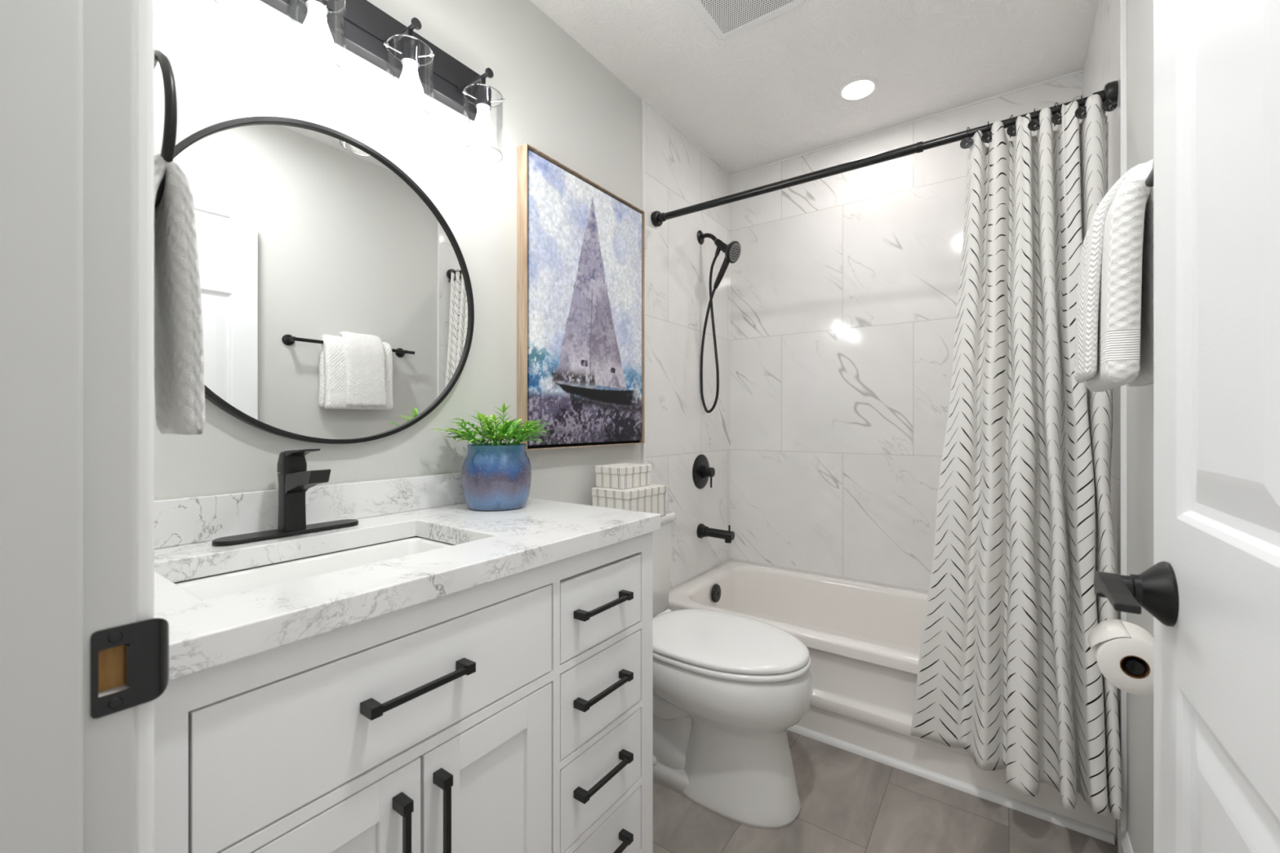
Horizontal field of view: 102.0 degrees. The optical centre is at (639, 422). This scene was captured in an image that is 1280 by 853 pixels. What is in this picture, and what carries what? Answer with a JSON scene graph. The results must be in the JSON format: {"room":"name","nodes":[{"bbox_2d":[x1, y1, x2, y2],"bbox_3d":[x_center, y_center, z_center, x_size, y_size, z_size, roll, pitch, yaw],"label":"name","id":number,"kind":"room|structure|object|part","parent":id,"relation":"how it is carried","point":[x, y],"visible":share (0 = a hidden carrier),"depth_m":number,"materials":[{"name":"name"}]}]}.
{"room":"bathroom","nodes":[
{"label":"bathroom","id":0,"kind":"room"},
{"bbox_2d":[154,0,641,506],"bbox_3d":[-0.278,-0.119,1.861,0.100,2.480,2.735,0,0,35],"label":"wall","id":1,"kind":"structure","parent":0,"point":[230,60],"depth_m":1.41,"materials":[{"name":"white paint"}]},
{"bbox_2d":[154,472,465,548],"bbox_3d":[-0.674,0.182,1.196,0.018,0.085,0.962,0,0,35],"label":"backsplash","id":2,"kind":"structure","parent":1,"relation":"attached to","point":[195,519],"depth_m":1.12,"materials":[{"name":"stone"}]},
{"bbox_2d":[173,115,474,444],"bbox_3d":[-0.681,-0.303,1.180,0.028,0.704,0.704,0,0,35],"label":"round mirror","id":3,"kind":"object","parent":1,"relation":"attached to","point":[338,305],"visible":0.8,"depth_m":1.14,"materials":[{"name":"black mirror"}]},
{"bbox_2d":[260,0,505,147],"bbox_3d":[-0.618,-0.845,1.133,0.184,0.284,0.743,0,0,35],"label":"vanity light","id":4,"kind":"object","parent":1,"relation":"attached to","point":[360,27],"visible":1,"depth_m":1.22,"materials":[{"name":"black metal"}]},
{"bbox_2d":[305,0,328,14],"bbox_3d":[-0.644,-0.853,1.033,0.041,0.052,0.041,0,0,35],"label":"socket","id":5,"kind":"object","parent":4,"relation":"attached to","point":[322,6],"depth_m":1.02,"materials":[{"name":"metal"}]},
{"bbox_3d":[-0.644,-0.777,1.033,0.060,0.104,0.060,0,0,35],"label":"bulb","id":6,"kind":"part","parent":4,"relation":"part of","materials":[{"name":"white glass"}]},
{"bbox_3d":[-0.557,-0.899,1.214,0.124,0.043,0.024,0,0,35],"label":"arm","id":7,"kind":"part","parent":4,"relation":"part of","materials":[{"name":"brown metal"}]},
{"bbox_3d":[-0.530,-0.777,1.194,0.060,0.104,0.060,0,0,35],"label":"bulb","id":8,"kind":"part","parent":4,"relation":"part of","materials":[{"name":"white glass"}]},
{"bbox_2d":[400,35,419,68],"bbox_3d":[-0.530,-0.853,1.194,0.041,0.052,0.041,0,0,35],"label":"socket","id":9,"kind":"object","parent":4,"relation":"attached to","point":[410,46],"depth_m":1.18,"materials":[{"name":"brown metal"}]},
{"bbox_3d":[-0.439,-0.899,1.380,0.124,0.043,0.024,0,0,35],"label":"arm","id":10,"kind":"part","parent":4,"relation":"part of","materials":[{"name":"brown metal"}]},
{"bbox_3d":[-0.412,-0.777,1.361,0.060,0.104,0.060,0,0,35],"label":"bulb","id":11,"kind":"part","parent":4,"relation":"part of","materials":[{"name":"white glass"}]},
{"bbox_2d":[475,83,491,111],"bbox_3d":[-0.412,-0.853,1.361,0.041,0.052,0.041,0,0,35],"label":"socket","id":12,"kind":"object","parent":4,"relation":"attached to","point":[482,91],"depth_m":1.35,"materials":[{"name":"brown metal"}]},
{"bbox_2d":[516,142,644,450],"bbox_3d":[-0.183,-0.388,1.869,0.044,0.947,0.637,0,0,35],"label":"framed picture","id":13,"kind":"object","parent":1,"relation":"attached to","point":[580,246],"visible":1,"depth_m":1.79,"materials":[{"name":"brown wood"}]},
{"bbox_2d":[641,98,644,464],"bbox_3d":[0.015,-0.119,2.178,0.011,2.480,0.009,0,0,35],"label":"trim","id":14,"kind":"structure","parent":1,"relation":"attached to","point":[642,100],"depth_m":2.17,"materials":[{"name":"white paint"}]},
{"bbox_2d":[644,101,730,591],"bbox_3d":[0.256,-0.119,2.519,0.009,2.480,0.826,0,0,35],"label":"wall tile","id":15,"kind":"structure","parent":1,"relation":"attached to","point":[678,175],"depth_m":2.45,"materials":[{"name":"stone"}]},
{"bbox_2d":[692,454,715,488],"bbox_3d":[0.331,0.245,2.559,0.067,0.172,0.172,0,0,35],"label":"shower valve","id":16,"kind":"object","parent":15,"relation":"attached to","point":[701,470],"visible":1,"depth_m":2.54,"materials":[{"name":"black metal"}]},
{"bbox_3d":[0.336,0.245,2.556,0.055,0.060,0.060,0,0,35],"label":"knob","id":17,"kind":"part","parent":16,"relation":"part of","materials":[{"name":"black metal"}]},
{"bbox_2d":[696,523,734,542],"bbox_3d":[0.372,0.535,2.522,0.177,0.084,0.072,0,0,35],"label":"tub spout","id":18,"kind":"object","parent":15,"relation":"attached to","point":[702,531],"visible":1,"depth_m":2.50,"materials":[{"name":"black metal"}]},
{"bbox_3d":[0.385,0.548,2.512,0.144,0.059,0.043,0,0,35],"label":"spout","id":19,"kind":"part","parent":18,"relation":"part of","materials":[{"name":"black metal"}]},
{"bbox_2d":[697,230,741,413],"bbox_3d":[0.381,-0.499,2.511,0.207,0.908,0.101,0,0,35],"label":"handheld shower","id":20,"kind":"object","parent":15,"relation":"attached to","point":[731,251],"visible":1,"depth_m":2.52,"materials":[{"name":"black metal"}]},
{"bbox_3d":[0.339,-0.903,2.545,0.100,0.058,0.021,0,0,35],"label":"shower arm","id":21,"kind":"part","parent":20,"relation":"part of","materials":[{"name":"black metal"}]},
{"bbox_2d":[650,80,1118,226],"bbox_3d":[0.669,-0.879,1.813,1.482,0.064,0.064,0,0,35],"label":"shower rod","id":22,"kind":"object","parent":15,"relation":"attached to","point":[1110,91],"visible":0.88,"depth_m":1.75,"materials":[{"name":"black metal"}]},
{"bbox_2d":[960,126,973,148],"bbox_3d":[0.999,-0.862,1.574,0.051,0.074,0.034,0,0,-43],"label":"curtain hook","id":23,"kind":"object","parent":22,"relation":"hanging from","point":[967,142],"visible":0.94,"depth_m":1.56,"materials":[{"name":"black metal"}]},
{"bbox_2d":[981,120,991,143],"bbox_3d":[1.040,-0.862,1.545,0.034,0.074,0.051,0,0,35],"label":"curtain hook","id":24,"kind":"object","parent":22,"relation":"hanging from","point":[986,137],"visible":0.96,"depth_m":1.53,"materials":[{"name":"black plastic"}]},
{"bbox_2d":[1006,114,1016,137],"bbox_3d":[1.085,-0.862,1.512,0.034,0.074,0.051,0,0,23],"label":"curtain hook","id":25,"kind":"object","parent":22,"relation":"hanging from","point":[1011,130],"visible":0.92,"depth_m":1.49,"materials":[{"name":"black plastic"}]},
{"bbox_2d":[910,93,1121,819],"bbox_3d":[1.030,0.054,1.466,0.480,1.866,0.206,0,0,35],"label":"shower curtain","id":26,"kind":"object","parent":22,"relation":"hanging from","point":[1010,676],"visible":0.94,"depth_m":1.45,"materials":[{"name":"white fabric"}]},
{"bbox_2d":[1027,108,1039,131],"bbox_3d":[1.129,-0.862,1.481,0.034,0.074,0.051,0,0,36],"label":"curtain hook","id":27,"kind":"object","parent":22,"relation":"hanging from","point":[1033,125],"visible":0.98,"depth_m":1.47,"materials":[{"name":"black plastic"}]},
{"bbox_2d":[967,121,1108,160],"bbox_3d":[1.161,0.043,1.554,0.362,1.755,0.070,0,0,35],"label":"liner","id":28,"kind":"object","parent":22,"relation":"hanging from","point":[1108,122],"visible":0.02,"depth_m":1.44,"materials":[{"name":"white"}]},
{"bbox_2d":[1051,102,1062,126],"bbox_3d":[1.168,-0.862,1.454,0.034,0.074,0.051,0,0,24],"label":"curtain hook","id":29,"kind":"object","parent":22,"relation":"hanging from","point":[1056,117],"visible":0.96,"depth_m":1.44,"materials":[{"name":"black plastic"}]},
{"bbox_2d":[1074,94,1086,119],"bbox_3d":[1.213,-0.862,1.422,0.034,0.074,0.051,0,0,37],"label":"curtain hook","id":30,"kind":"object","parent":22,"relation":"hanging from","point":[1081,112],"visible":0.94,"depth_m":1.41,"materials":[{"name":"black plastic"}]},
{"bbox_2d":[1102,98,1117,113],"bbox_3d":[1.255,-0.862,1.392,0.034,0.074,0.051,0,0,25],"label":"curtain hook","id":31,"kind":"object","parent":22,"relation":"hanging from","point":[1108,105],"visible":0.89,"depth_m":1.37,"materials":[{"name":"black plastic"}]},
{"bbox_2d":[644,0,1097,177],"bbox_3d":[0.864,-1.355,2.088,1.482,0.008,0.826,0,0,35],"label":"trim","id":32,"kind":"structure","parent":1,"relation":"attached to","point":[1096,2],"depth_m":2.30,"materials":[{"name":"white paint"}]},
{"bbox_2d":[730,71,1082,593],"bbox_3d":[1.105,-0.269,2.429,1.500,2.180,0.009,0,0,35],"label":"wall tile","id":33,"kind":"structure","parent":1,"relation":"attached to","point":[844,286],"depth_m":2.49,"materials":[{"name":"stone"}]},
{"bbox_2d":[529,0,1096,175],"bbox_3d":[0.375,-1.389,1.398,1.700,0.060,2.735,0,0,35],"label":"ceiling","id":34,"kind":"structure","parent":0,"point":[766,93],"depth_m":1.93,"materials":[{"name":"white paint"}]},
{"bbox_2d":[688,0,804,40],"bbox_3d":[0.323,-1.353,1.628,0.310,0.012,0.306,0,0,35],"label":"ceiling vent","id":35,"kind":"object","parent":34,"relation":"in","point":[726,19],"visible":1,"depth_m":1.70,"materials":[{"name":"white paint"}]},
{"bbox_3d":[0.323,-1.349,1.628,0.245,0.002,0.241,0,0,35],"label":"perforated panel","id":36,"kind":"part","parent":35,"relation":"part of","materials":[{"name":"white plastic"}]},
{"bbox_2d":[837,75,878,101],"bbox_3d":[0.886,-1.355,2.108,0.153,0.007,0.153,0,0,35],"label":"recessed light","id":37,"kind":"object","parent":34,"relation":"in","point":[857,88],"visible":1,"depth_m":2.10,"materials":[{"name":"white paint"}]},
{"bbox_2d":[653,729,1117,852],"bbox_3d":[0.031,1.151,0.913,1.700,0.060,3.925,0,0,35],"label":"floor","id":38,"kind":"structure","parent":0,"point":[851,802],"depth_m":1.45,"materials":[{"name":"grey tile"}]},
{"bbox_2d":[154,531,653,852],"bbox_3d":[-0.446,0.692,1.041,0.566,0.858,0.938,0,0,35],"label":"vanity cabinet","id":39,"kind":"object","parent":38,"relation":"on","point":[513,713],"visible":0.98,"depth_m":0.80,"materials":[{"name":"white paint"}]},
{"bbox_3d":[-0.411,0.760,0.669,0.018,0.520,0.266,0,0,35],"label":"door","id":40,"kind":"part","parent":39,"relation":"part of","materials":[{"name":"white paint"}]},
{"bbox_3d":[-0.332,0.395,0.780,0.018,0.165,0.539,0,0,35],"label":"drawer","id":41,"kind":"part","parent":39,"relation":"part of","materials":[{"name":"white paint"}]},
{"bbox_3d":[-0.336,0.616,0.733,0.030,0.165,0.015,0,0,35],"label":"handle","id":42,"kind":"part","parent":39,"relation":"part of","materials":[{"name":"black metal"}]},
{"bbox_2d":[154,472,660,681],"bbox_3d":[-0.454,0.202,1.040,0.558,0.123,0.962,0,0,35],"label":"countertop","id":43,"kind":"structure","parent":39,"relation":"on","point":[490,546],"depth_m":0.94,"materials":[{"name":"stone"}]},
{"bbox_2d":[212,448,358,546],"bbox_3d":[-0.667,0.138,1.021,0.169,0.173,0.257,0,0,35],"label":"faucet","id":44,"kind":"object","parent":43,"relation":"on","point":[294,479],"visible":1,"depth_m":1.02,"materials":[{"name":"black metal"}]},
{"bbox_3d":[-0.703,0.220,1.047,0.055,0.008,0.257,0,0,35],"label":"deck plate","id":45,"kind":"part","parent":44,"relation":"part of","materials":[{"name":"black metal"}]},
{"bbox_3d":[-0.703,0.080,1.047,0.043,0.041,0.042,0,0,35],"label":"handle","id":46,"kind":"part","parent":44,"relation":"part of","materials":[{"name":"black metal"}]},
{"bbox_3d":[-0.673,0.063,1.025,0.106,0.023,0.034,0,0,35],"label":"lever","id":47,"kind":"part","parent":44,"relation":"part of","materials":[{"name":"black metal"}]},
{"bbox_3d":[-0.647,0.118,1.006,0.118,0.057,0.037,0,0,35],"label":"spout","id":48,"kind":"part","parent":44,"relation":"part of","materials":[{"name":"black metal"}]},
{"bbox_2d":[173,536,455,600],"bbox_3d":[-0.534,0.331,0.925,0.329,0.132,0.505,0,0,35],"label":"undermount sink","id":49,"kind":"object","parent":43,"relation":"in","point":[211,587],"visible":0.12,"depth_m":0.99,"materials":[{"name":"white ceramic"}]},
{"bbox_2d":[430,403,551,511],"bbox_3d":[-0.395,0.087,1.385,0.308,0.274,0.274,0,0,-12],"label":"potted plant","id":50,"kind":"object","parent":43,"relation":"on","point":[495,477],"visible":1,"depth_m":1.31,"materials":[{"name":"green plant"}]},
{"bbox_3d":[-0.380,0.141,1.379,0.181,0.167,0.181,0,0,35],"label":"pot","id":51,"kind":"part","parent":50,"relation":"part of","materials":[{"name":"blue ceramic"}]},
{"bbox_3d":[-0.318,0.386,0.758,0.030,0.015,0.165,0,0,35],"label":"handle","id":52,"kind":"part","parent":39,"relation":"part of","materials":[{"name":"black metal"}]},
{"bbox_3d":[-0.299,0.616,0.785,0.030,0.165,0.015,0,0,35],"label":"handle","id":53,"kind":"part","parent":39,"relation":"part of","materials":[{"name":"black metal"}]},
{"bbox_3d":[-0.254,0.760,0.891,0.018,0.520,0.267,0,0,35],"label":"door","id":54,"kind":"part","parent":39,"relation":"part of","materials":[{"name":"white paint"}]},
{"bbox_3d":[-0.084,0.766,1.131,0.018,0.166,0.272,0,0,35],"label":"drawer","id":55,"kind":"part","parent":39,"relation":"part of","materials":[{"name":"white paint"}]},
{"bbox_3d":[-0.084,0.580,1.131,0.018,0.169,0.272,0,0,35],"label":"drawer","id":56,"kind":"part","parent":39,"relation":"part of","materials":[{"name":"white paint"}]},
{"bbox_3d":[-0.084,0.395,1.131,0.018,0.158,0.272,0,0,35],"label":"drawer","id":57,"kind":"part","parent":39,"relation":"part of","materials":[{"name":"white paint"}]},
{"bbox_3d":[-0.074,0.750,1.102,0.030,0.015,0.165,0,0,35],"label":"handle","id":58,"kind":"part","parent":39,"relation":"part of","materials":[{"name":"black metal"}]},
{"bbox_3d":[-0.074,0.568,1.102,0.030,0.015,0.165,0,0,35],"label":"handle","id":59,"kind":"part","parent":39,"relation":"part of","materials":[{"name":"black metal"}]},
{"bbox_3d":[-0.074,0.388,1.102,0.030,0.015,0.165,0,0,35],"label":"handle","id":60,"kind":"part","parent":39,"relation":"part of","materials":[{"name":"black metal"}]},
{"bbox_3d":[-0.084,0.945,1.131,0.018,0.151,0.272,0,0,35],"label":"drawer","id":61,"kind":"part","parent":39,"relation":"part of","materials":[{"name":"white paint"}]},
{"bbox_3d":[-0.074,0.931,1.102,0.030,0.015,0.165,0,0,35],"label":"handle","id":62,"kind":"part","parent":39,"relation":"part of","materials":[{"name":"black metal"}]},
{"bbox_2d":[653,511,813,829],"bbox_3d":[0.155,0.731,1.683,0.794,0.780,0.468,0,0,35],"label":"toilet","id":63,"kind":"object","parent":38,"relation":"on","point":[728,689],"visible":0.73,"depth_m":1.48,"materials":[{"name":"white ceramic"}]},
{"bbox_2d":[591,484,666,515],"bbox_3d":[-0.036,0.285,1.863,0.165,0.110,0.228,0,0,39],"label":"storage box","id":64,"kind":"object","parent":63,"relation":"on","point":[651,498],"visible":0.78,"depth_m":1.80,"materials":[{"name":"beige fabric"}]},
{"bbox_2d":[595,462,651,488],"bbox_3d":[-0.059,0.193,1.876,0.130,0.075,0.165,0,0,39],"label":"storage box","id":65,"kind":"object","parent":64,"relation":"on","point":[624,475],"visible":1,"depth_m":1.82,"materials":[{"name":"white cardboard"}]},
{"bbox_3d":[-0.059,0.168,1.876,0.130,0.026,0.165,0,0,39],"label":"lid","id":66,"kind":"part","parent":65,"relation":"part of","materials":[{"name":"beige fabric"}]},
{"bbox_3d":[-0.036,0.244,1.863,0.165,0.028,0.228,0,0,39],"label":"lid","id":67,"kind":"part","parent":64,"relation":"part of","materials":[{"name":"beige fabric"}]},
{"bbox_3d":[-0.080,0.541,1.849,0.212,0.337,0.444,0,0,35],"label":"tank","id":68,"kind":"part","parent":63,"relation":"part of","materials":[{"name":"white ceramic"}]},
{"bbox_3d":[-0.078,0.357,1.847,0.224,0.032,0.468,0,0,35],"label":"tank lid","id":69,"kind":"part","parent":63,"relation":"part of","materials":[{"name":"white ceramic"}]},
{"bbox_3d":[0.255,0.671,1.612,0.529,0.021,0.386,0,0,35],"label":"lid","id":70,"kind":"part","parent":63,"relation":"part of","materials":[{"name":"white plastic"}]},
{"bbox_3d":[0.256,0.693,1.611,0.535,0.017,0.388,0,0,35],"label":"seat","id":71,"kind":"part","parent":63,"relation":"part of","materials":[{"name":"white plastic"}]},
{"bbox_3d":[0.257,0.912,1.610,0.543,0.418,0.390,0,0,35],"label":"bowl","id":72,"kind":"part","parent":63,"relation":"part of","materials":[{"name":"white ceramic"}]},
{"bbox_2d":[663,560,1115,841],"bbox_3d":[0.881,0.938,2.112,1.480,0.366,0.766,0,0,35],"label":"bathtub","id":73,"kind":"object","parent":38,"relation":"on","point":[862,640],"visible":0.49,"depth_m":1.83,"materials":[{"name":"white ceramic"}]},
{"bbox_3d":[0.367,0.819,2.480,0.017,0.086,0.086,0,0,35],"label":"overflow plate","id":74,"kind":"part","parent":73,"relation":"part of","materials":[{"name":"black metal"}]},
{"bbox_2d":[786,724,1115,844],"bbox_3d":[0.662,1.111,1.808,1.477,0.020,0.017,0,0,35],"label":"trim","id":75,"kind":"structure","parent":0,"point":[1075,825],"depth_m":1.57,"materials":[{"name":"white paint"}]},
{"bbox_2d":[1126,0,1153,852],"bbox_3d":[1.028,-0.119,0.936,0.100,2.480,2.735,0,0,35],"label":"wall","id":76,"kind":"structure","parent":0,"point":[1140,13],"depth_m":1.19,"materials":[{"name":"white paint"}]},
{"bbox_2d":[1082,0,1120,844],"bbox_3d":[1.472,-0.119,1.657,0.009,2.480,0.826,0,0,35],"label":"wall tile","id":77,"kind":"structure","parent":76,"relation":"attached to","point":[1102,65],"depth_m":1.42,"materials":[{"name":"white paint"}]},
{"bbox_2d":[1084,159,1153,391],"bbox_3d":[0.900,-0.242,0.949,0.106,0.356,0.326,0,0,35],"label":"bath towel","id":78,"kind":"object","parent":76,"relation":"attached to","point":[1125,352],"visible":0.58,"depth_m":0.84,"materials":[{"name":"white fabric"}]},
{"bbox_2d":[1074,163,1144,382],"bbox_3d":[0.895,-0.264,0.971,0.119,0.365,0.197,0,0,35],"label":"hand towel","id":79,"kind":"object","parent":78,"relation":"on","point":[1091,259],"visible":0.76,"depth_m":0.92,"materials":[{"name":"white fabric"}]},
{"bbox_2d":[1120,0,1126,834],"bbox_3d":[1.230,-0.119,1.317,0.011,2.480,0.009,0,0,35],"label":"trim","id":80,"kind":"structure","parent":76,"relation":"attached to","point":[1123,2],"depth_m":1.31,"materials":[{"name":"white paint"}]},
{"bbox_2d":[1117,826,1133,852],"bbox_3d":[0.753,1.076,0.646,0.013,0.090,1.694,0,0,35],"label":"baseboard","id":81,"kind":"structure","parent":76,"relation":"attached to","point":[1124,846],"depth_m":1.29,"materials":[{"name":"white paint"}]},
{"bbox_2d":[1124,635,1153,675],"bbox_3d":[0.969,0.449,1.000,0.070,0.051,0.162,0,0,35],"label":"toilet paper holder","id":82,"kind":"object","parent":76,"relation":"attached to","point":[1133,665],"visible":0.31,"depth_m":0.95,"materials":[{"name":"black metal"}]},
{"bbox_2d":[1087,619,1153,696],"bbox_3d":[0.935,0.448,0.995,0.112,0.105,0.106,0,0,35],"label":"toilet paper roll","id":83,"kind":"object","parent":82,"relation":"on","point":[1112,641],"visible":0.83,"depth_m":0.96,"materials":[{"name":"white paper"}]},
{"bbox_2d":[1145,167,1153,186],"bbox_3d":[0.920,-0.381,0.933,0.072,0.051,0.614,0,0,35],"label":"towel bar","id":84,"kind":"object","parent":76,"relation":"attached to","point":[1149,180],"visible":0.02,"depth_m":0.80,"materials":[{"name":"black metal"}]},
{"bbox_3d":[-0.384,-0.119,0.328,1.500,2.480,0.110,0,0,35],"label":"wall","id":85,"kind":"structure","parent":0,"visible":0},
{"bbox_2d":[0,0,168,852],"bbox_3d":[-0.424,0.096,0.369,0.028,2.050,0.136,0,0,35],"label":"trim","id":86,"kind":"structure","parent":85,"relation":"attached to","point":[77,663],"depth_m":0.37,"materials":[{"name":"grey paint"}]},
{"bbox_3d":[-0.397,0.189,0.405,0.013,0.065,0.046,0,0,35],"label":"strike plate","id":87,"kind":"part","parent":86,"relation":"part of","materials":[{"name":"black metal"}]},
{"bbox_2d":[136,0,154,852],"bbox_3d":[-0.089,0.064,0.195,0.866,2.114,0.015,0,0,35],"label":"trim","id":88,"kind":"structure","parent":85,"relation":"attached to","point":[144,8],"depth_m":0.41,"materials":[{"name":"white paint"}]},
{"bbox_2d":[154,48,177,209],"bbox_3d":[-0.550,-0.326,0.548,0.170,0.190,0.058,0,0,35],"label":"towel ring","id":89,"kind":"object","parent":85,"relation":"attached to","point":[170,128],"visible":0.34,"depth_m":0.52,"materials":[{"name":"black metal"}]},
{"bbox_2d":[154,153,204,435],"bbox_3d":[-0.534,-0.132,0.566,0.136,0.290,0.072,0,0,35],"label":"hand towel","id":90,"kind":"object","parent":85,"relation":"attached to","point":[179,350],"visible":0.5,"depth_m":0.55,"materials":[{"name":"white fabric"}]},
{"bbox_2d":[1093,0,1279,852],"bbox_3d":[0.407,0.093,0.300,0.128,2.035,0.757,0,0,33],"label":"door","id":91,"kind":"structure","parent":85,"relation":"in","point":[1211,591],"depth_m":0.46,"materials":[{"name":"white paint"}]},
{"bbox_3d":[0.513,0.188,0.558,0.022,0.027,0.108,0,0,33],"label":"lever","id":92,"kind":"part","parent":91,"relation":"part of","materials":[{"name":"black metal"}]},
{"bbox_3d":[0.567,0.188,0.576,0.031,0.069,0.069,0,0,33],"label":"handle","id":93,"kind":"part","parent":91,"relation":"part of","materials":[{"name":"black metal"}]},
{"bbox_3d":[0.420,0.093,0.291,0.035,2.035,0.757,0,0,33],"label":"panel","id":94,"kind":"part","parent":91,"relation":"part of","materials":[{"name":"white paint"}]}
]}

